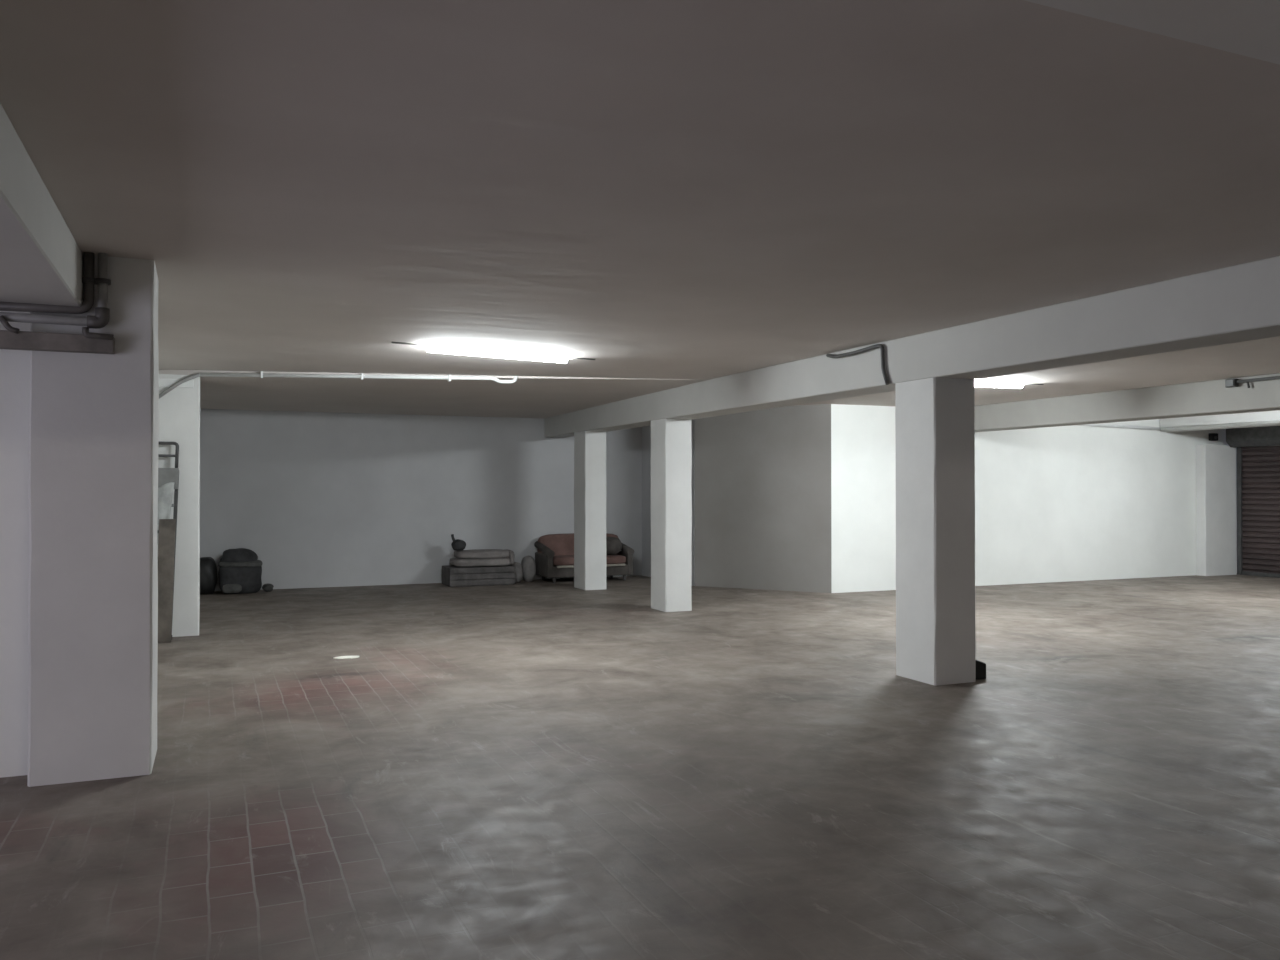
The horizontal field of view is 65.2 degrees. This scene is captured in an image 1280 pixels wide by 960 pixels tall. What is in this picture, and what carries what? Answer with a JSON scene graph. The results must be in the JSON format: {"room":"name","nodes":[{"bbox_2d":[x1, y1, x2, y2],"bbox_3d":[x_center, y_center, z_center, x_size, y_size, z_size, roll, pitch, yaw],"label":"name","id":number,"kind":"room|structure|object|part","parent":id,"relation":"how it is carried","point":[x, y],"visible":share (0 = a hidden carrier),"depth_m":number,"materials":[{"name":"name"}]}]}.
{"room":"underground parking garage","nodes":[
{"label":"underground parking garage","id":0,"kind":"room"},
{"bbox_2d":[0,311,29,777],"bbox_3d":[-5.115,0.193,4.755,3.960,2.790,0.220,0,-1,-23],"label":"wall","id":1,"kind":"structure","parent":0,"point":[14,364],"depth_m":5.38,"materials":[{"name":"white paint"}]},
{"bbox_2d":[200,409,641,590],"bbox_3d":[-3.559,0.286,16.374,8.200,2.790,0.300,0,-1,-23],"label":"wall","id":2,"kind":"structure","parent":0,"point":[321,499],"depth_m":15.99,"materials":[{"name":"grey paint"}]},
{"bbox_2d":[159,369,705,418],"bbox_3d":[-3.115,-1.107,13.088,5.850,0.054,6.110,0,-1,-23],"label":"ceiling","id":3,"kind":"structure","parent":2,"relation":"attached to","point":[529,396],"depth_m":12.72,"materials":[{"name":"paint"}]},
{"bbox_2d":[199,371,517,383],"bbox_3d":[-2.983,-1.107,10.769,3.314,0.084,0.064,0,0,-10],"label":"conduit","id":4,"kind":"object","parent":3,"relation":"attached to","point":[261,374],"visible":1,"depth_m":10.74,"materials":[{"name":"plastic"}]},
{"bbox_2d":[0,575,1279,959],"bbox_3d":[3.246,1.675,8.132,22.800,0.120,21.200,0,-1,-23],"label":"floor","id":5,"kind":"structure","parent":0,"point":[538,769],"depth_m":5.23,"materials":[{"name":"concrete"}]},
{"bbox_2d":[27,255,158,786],"bbox_3d":[-3.027,0.200,5.581,0.586,2.790,0.594,0,-1,-23],"label":"pillar","id":6,"kind":"structure","parent":5,"relation":"on","point":[94,418],"depth_m":5.32,"materials":[{"name":"white paint"}]},
{"bbox_2d":[0,252,95,313],"bbox_3d":[-3.192,-1.028,5.143,0.694,0.341,0.068,0,-1,-23],"label":"downpipe","id":7,"kind":"object","parent":6,"relation":"attached to","point":[88,280],"visible":0.94,"depth_m":5.24,"materials":[{"name":"paint"}]},
{"bbox_2d":[0,253,110,328],"bbox_3d":[-3.160,-0.999,5.158,0.763,0.399,0.077,0,-1,-23],"label":"downpipe","id":8,"kind":"object","parent":6,"relation":"attached to","point":[101,318],"visible":1,"depth_m":5.25,"materials":[{"name":"grey plastic"}]},
{"bbox_2d":[0,315,114,353],"bbox_3d":[-3.381,-0.756,5.059,1.281,0.163,0.106,0,-1,-23],"label":"board","id":9,"kind":"object","parent":6,"relation":"attached to","point":[11,338],"visible":1,"depth_m":5.19,"materials":[{"name":"paint"}]},
{"bbox_2d":[158,519,175,642],"bbox_3d":[-4.767,1.010,10.042,0.182,1.234,0.114,0,-1,-23],"label":"plank","id":10,"kind":"object","parent":5,"relation":"on","point":[166,541],"visible":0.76,"depth_m":10.04,"materials":[{"name":"brown wood"}]},
{"bbox_2d":[157,441,178,619],"bbox_3d":[-4.975,0.617,10.210,0.484,2.031,0.192,0,-1,-23],"label":"step ladder","id":11,"kind":"object","parent":5,"relation":"on","point":[165,475],"visible":0.23,"depth_m":10.30,"materials":[{"name":"metal"}]},
{"bbox_2d":[158,482,174,523],"bbox_3d":[-4.954,0.272,10.179,0.390,0.499,0.066,0,-1,-25],"label":"sheet","id":12,"kind":"object","parent":11,"relation":"hanging from","point":[165,492],"visible":0.27,"depth_m":10.23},
{"bbox_3d":[-4.967,-0.239,10.294,0.403,0.317,0.056,0,0,-23],"label":"guard rail","id":13,"kind":"part","parent":11,"relation":"part of","materials":[{"name":"metal"}]},
{"bbox_2d":[157,374,199,636],"bbox_3d":[-4.983,0.268,10.673,0.526,2.735,0.555,0,-1,-23],"label":"pillar","id":14,"kind":"structure","parent":5,"relation":"on","point":[179,409],"depth_m":10.47,"materials":[{"name":"white paint"}]},
{"bbox_2d":[159,373,199,398],"bbox_3d":[-4.816,-0.974,10.418,0.441,0.306,0.069,0,-1,-23],"label":"pipe","id":15,"kind":"object","parent":14,"relation":"attached to","point":[187,382],"visible":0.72,"depth_m":10.40,"materials":[{"name":"grey plastic"}]},
{"bbox_3d":[-4.840,-1.009,10.429,0.340,0.085,0.030,0,0,-23],"label":"plate","id":16,"kind":"part","parent":15,"relation":"part of","materials":[{"name":"white plastic"}]},
{"bbox_2d":[200,557,216,594],"bbox_3d":[-6.369,1.398,14.648,0.329,0.539,0.430,0,-1,-23],"label":"bag","id":17,"kind":"object","parent":5,"relation":"on","point":[208,568],"visible":0.73,"depth_m":14.49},
{"bbox_2d":[218,548,262,593],"bbox_3d":[-5.912,1.340,14.798,0.609,0.658,0.540,0,-1,-23],"label":"bundle","id":18,"kind":"object","parent":5,"relation":"on","point":[240,571],"visible":1,"depth_m":14.60,"materials":[{"name":"fabric"}]},
{"bbox_2d":[262,583,273,591],"bbox_3d":[-5.576,1.610,14.986,0.169,0.121,0.183,0,-1,-23],"label":"rag","id":19,"kind":"object","parent":5,"relation":"on","point":[267,587],"visible":1,"depth_m":14.92,"materials":[{"name":"grey fabric"}]},
{"bbox_2d":[333,656,358,658],"bbox_3d":[-2.676,1.613,9.121,0.228,0.019,0.145,0,-1,-23],"label":"paper scrap","id":20,"kind":"object","parent":5,"relation":"on","point":[339,657],"visible":1,"depth_m":9.08,"materials":[{"name":"white paper"}]},
{"bbox_2d":[442,565,515,586],"bbox_3d":[-2.605,1.532,16.094,1.060,0.295,0.650,0,-1,-23],"label":"wooden crate","id":21,"kind":"object","parent":5,"relation":"on","point":[452,576],"visible":1,"depth_m":15.80,"materials":[{"name":"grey wood"}]},
{"bbox_2d":[449,549,514,566],"bbox_3d":[-2.559,1.253,16.134,0.989,0.249,0.616,0,-1,-23],"label":"mattress","id":22,"kind":"object","parent":21,"relation":"on","point":[475,557],"visible":1,"depth_m":15.90,"materials":[{"name":"grey fabric"}]},
{"bbox_2d":[451,534,465,550],"bbox_3d":[-2.908,0.994,15.997,0.246,0.259,0.287,0,-1,-23],"label":"sack","id":23,"kind":"object","parent":22,"relation":"on","point":[457,545],"visible":1,"depth_m":15.90,"materials":[{"name":"fabric"}]},
{"bbox_2d":[511,562,522,581],"bbox_3d":[-2.041,1.518,16.507,0.193,0.329,0.367,0,-1,-23],"label":"sack","id":24,"kind":"object","parent":5,"relation":"on","point":[519,569],"visible":0.59,"depth_m":16.36,"materials":[{"name":"grey fabric"}]},
{"bbox_2d":[521,555,535,581],"bbox_3d":[-1.857,1.470,16.630,0.223,0.427,0.338,0,-1,-23],"label":"sack","id":25,"kind":"object","parent":5,"relation":"on","point":[528,563],"visible":0.95,"depth_m":16.50,"materials":[{"name":"grey fabric"}]},
{"bbox_2d":[534,533,633,582],"bbox_3d":[-0.938,1.298,16.802,1.520,0.775,0.814,0,-1,-23],"label":"sofa","id":26,"kind":"object","parent":5,"relation":"on","point":[554,556],"visible":0.63,"depth_m":16.67,"materials":[{"name":"red fabric"}]},
{"bbox_3d":[-1.583,1.308,16.530,0.120,0.569,0.760,0,0,-23],"label":"arm","id":27,"kind":"part","parent":26,"relation":"part of"},
{"bbox_2d":[553,555,573,565],"bbox_3d":[-1.195,1.333,16.588,0.644,0.150,0.623,0,0,-23],"label":"seat cushion","id":28,"kind":"object","parent":26,"relation":"on","point":[558,560],"depth_m":16.28,"materials":[{"name":"red fabric"}]},
{"bbox_3d":[-1.047,1.175,17.056,1.438,0.525,0.263,0,0,-23],"label":"backrest","id":29,"kind":"part","parent":26,"relation":"part of","materials":[{"name":"red fabric"}]},
{"bbox_3d":[-0.952,1.505,16.833,1.360,0.180,0.740,0,0,-23],"label":"frame","id":30,"kind":"part","parent":26,"relation":"part of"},
{"bbox_2d":[606,537,621,554],"bbox_3d":[-0.534,1.108,16.850,0.460,0.295,0.467,0,-1,-23],"label":"cushion","id":31,"kind":"object","parent":26,"relation":"on","point":[613,544],"visible":0.64,"depth_m":16.68,"materials":[{"name":"grey fabric"}]},
{"bbox_2d":[606,555,625,563],"bbox_3d":[-0.607,1.335,16.841,0.642,0.150,0.624,0,0,-23],"label":"seat cushion","id":32,"kind":"object","parent":26,"relation":"on","point":[610,559],"depth_m":16.61,"materials":[{"name":"red fabric"}]},
{"bbox_3d":[-0.297,1.313,17.083,0.120,0.569,0.760,0,0,-23],"label":"arm","id":33,"kind":"part","parent":26,"relation":"part of"},
{"bbox_2d":[574,431,605,589],"bbox_3d":[-0.773,0.464,15.475,0.355,2.420,0.516,0,-1,-23],"label":"pillar","id":34,"kind":"structure","parent":5,"relation":"on","point":[589,446],"depth_m":15.27,"materials":[{"name":"white paint"}]},
{"bbox_2d":[651,419,691,611],"bbox_3d":[0.396,0.443,12.783,0.376,2.420,0.466,0,-1,-23],"label":"pillar","id":35,"kind":"structure","parent":5,"relation":"on","point":[671,441],"depth_m":12.60,"materials":[{"name":"white paint"}]},
{"bbox_2d":[895,377,975,685],"bbox_3d":[2.405,0.406,8.161,0.416,2.420,0.505,0,-1,-23],"label":"pillar","id":36,"kind":"structure","parent":5,"relation":"on","point":[935,417],"depth_m":7.96,"materials":[{"name":"white paint"}]},
{"bbox_2d":[976,660,985,679],"bbox_3d":[2.705,1.528,8.178,0.158,0.175,0.190,0,-1,-23],"label":"block","id":37,"kind":"object","parent":5,"relation":"on","point":[980,666],"visible":0.34,"depth_m":8.10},
{"bbox_2d":[1196,445,1236,575],"bbox_3d":[10.283,0.538,17.849,0.805,2.310,0.200,0,-1,-23],"label":"pillar","id":38,"kind":"structure","parent":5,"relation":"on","point":[1215,464],"depth_m":17.73,"materials":[{"name":"white paint"}]},
{"bbox_2d":[0,0,1279,406],"bbox_3d":[3.246,-1.300,8.156,22.800,0.250,21.200,0,-1,-23],"label":"ceiling","id":39,"kind":"structure","parent":0,"point":[646,189],"depth_m":3.84,"materials":[{"name":"paint"}]},
{"bbox_2d":[0,103,82,306],"bbox_3d":[-1.161,-1.090,0.620,0.410,0.290,10.000,0,-1,-23],"label":"ceiling beam","id":40,"kind":"structure","parent":39,"relation":"attached to","point":[41,261],"depth_m":4.11,"materials":[{"name":"paint"}]},
{"bbox_2d":[391,342,594,362],"bbox_3d":[-1.266,-1.135,9.028,2.020,0.064,0.084,0,-1,-34],"label":"lamp","id":41,"kind":"object","parent":39,"relation":"attached to","point":[430,348],"visible":1,"depth_m":8.96,"materials":[{"name":"white plastic"}]},
{"bbox_2d":[426,345,567,362],"bbox_3d":[-1.266,-1.130,9.028,1.370,0.055,0.080,0,-1,-34],"label":"diffuser","id":42,"kind":"object","parent":41,"relation":"attached to","point":[430,348],"depth_m":8.97,"materials":[{"name":"white plastic"}]},
{"bbox_2d":[544,256,1279,436],"bbox_3d":[2.561,-0.992,7.810,0.410,0.370,20.270,0,-1,-23],"label":"ceiling beam","id":43,"kind":"structure","parent":39,"relation":"attached to","point":[1241,302],"depth_m":7.13,"materials":[{"name":"paint"}]},
{"bbox_2d":[826,344,889,384],"bbox_3d":[1.895,-0.977,8.752,0.042,0.368,0.879,0,-1,-24],"label":"conduit","id":44,"kind":"object","parent":43,"relation":"attached to","point":[880,346],"visible":1,"depth_m":8.50,"materials":[{"name":"plastic"}]},
{"bbox_2d":[975,381,1043,387],"bbox_3d":[3.846,-1.114,11.569,2.020,0.064,0.084,0,0,-19],"label":"lamp","id":45,"kind":"object","parent":39,"relation":"attached to","point":[977,383],"visible":0.5,"depth_m":11.66,"materials":[{"name":"white plastic"}]},
{"bbox_2d":[975,381,1022,387],"bbox_3d":[3.846,-1.110,11.569,1.370,0.055,0.080,0,0,-19],"label":"diffuser","id":46,"kind":"object","parent":45,"relation":"attached to","point":[977,383],"depth_m":11.65,"materials":[{"name":"white plastic"}]},
{"bbox_2d":[975,373,1279,431],"bbox_3d":[8.252,-0.990,8.156,0.400,0.370,16.410,0,-1,-23],"label":"ceiling beam","id":47,"kind":"structure","parent":39,"relation":"attached to","point":[1204,398],"depth_m":12.47,"materials":[{"name":"paint"}]},
{"bbox_2d":[1225,376,1279,387],"bbox_3d":[7.141,-1.085,10.134,0.080,0.118,2.560,0,-1,-23],"label":"conduit","id":48,"kind":"object","parent":47,"relation":"attached to","point":[1229,383],"visible":1,"depth_m":11.11,"materials":[{"name":"plastic"}]},
{"bbox_3d":[6.629,-1.090,11.242,0.015,0.070,0.100,0,0,-23],"label":"lid","id":49,"kind":"part","parent":48,"relation":"part of","materials":[{"name":"plastic"}]},
{"bbox_2d":[1024,0,1279,64],"bbox_3d":[1.659,-1.039,1.985,5.850,0.370,0.420,0,-1,-23],"label":"ceiling beam","id":50,"kind":"structure","parent":39,"relation":"attached to","point":[1249,28],"depth_m":1.85,"materials":[{"name":"white paint"}]},
{"bbox_2d":[1160,410,1279,431],"bbox_3d":[12.478,-1.035,9.974,0.400,0.250,16.410,0,-1,-23],"label":"ceiling beam","id":51,"kind":"structure","parent":39,"relation":"attached to","point":[1265,415],"depth_m":16.36,"materials":[{"name":"white paint"}]},
{"bbox_2d":[1160,420,1279,429],"bbox_3d":[10.695,-0.917,13.512,0.049,0.049,8.360,0,-1,-23],"label":"conduit","id":52,"kind":"object","parent":51,"relation":"attached to","point":[1272,421],"visible":1,"depth_m":16.29,"materials":[{"name":"plastic"}]},
{"bbox_2d":[642,419,694,585],"bbox_3d":[0.563,0.290,16.852,0.250,2.790,2.080,0,-1,-23],"label":"wall","id":53,"kind":"structure","parent":0,"point":[646,430],"depth_m":17.50,"materials":[{"name":"grey paint"}]},
{"bbox_2d":[695,404,830,592],"bbox_3d":[1.883,0.279,15.450,2.324,2.790,0.379,0,-1,30],"label":"wall","id":54,"kind":"structure","parent":0,"point":[763,477],"depth_m":15.25,"materials":[{"name":"white paint"}]},
{"bbox_2d":[831,404,1236,592],"bbox_3d":[6.829,0.288,16.613,8.825,2.790,0.250,0,-1,-23],"label":"wall","id":55,"kind":"structure","parent":0,"point":[1072,502],"depth_m":16.39,"materials":[{"name":"white paint"}]},
{"bbox_2d":[1080,423,1160,429],"bbox_3d":[7.999,-0.919,16.946,2.281,0.109,0.059,0,-1,-23],"label":"ceiling light","id":56,"kind":"object","parent":55,"relation":"attached to","point":[1098,424],"visible":0.66,"depth_m":17.02,"materials":[{"name":"plastic"}]},
{"bbox_2d":[1209,433,1217,440],"bbox_3d":[10.280,-0.771,17.918,0.160,0.130,0.095,0,-1,-23],"label":"sensor","id":57,"kind":"object","parent":55,"relation":"attached to","point":[1212,436],"visible":1,"depth_m":17.89,"materials":[{"name":"black plastic"}]},
{"bbox_3d":[14.104,0.240,10.549,0.250,2.790,16.640,0,-1,-23],"label":"wall","id":58,"kind":"structure","parent":0,"visible":0},
{"bbox_2d":[1226,426,1279,577],"bbox_3d":[11.376,0.349,16.069,0.400,2.660,3.940,0,-1,-23],"label":"door","id":59,"kind":"structure","parent":58,"relation":"in","point":[1257,448],"depth_m":17.55,"materials":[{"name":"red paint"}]}
]}

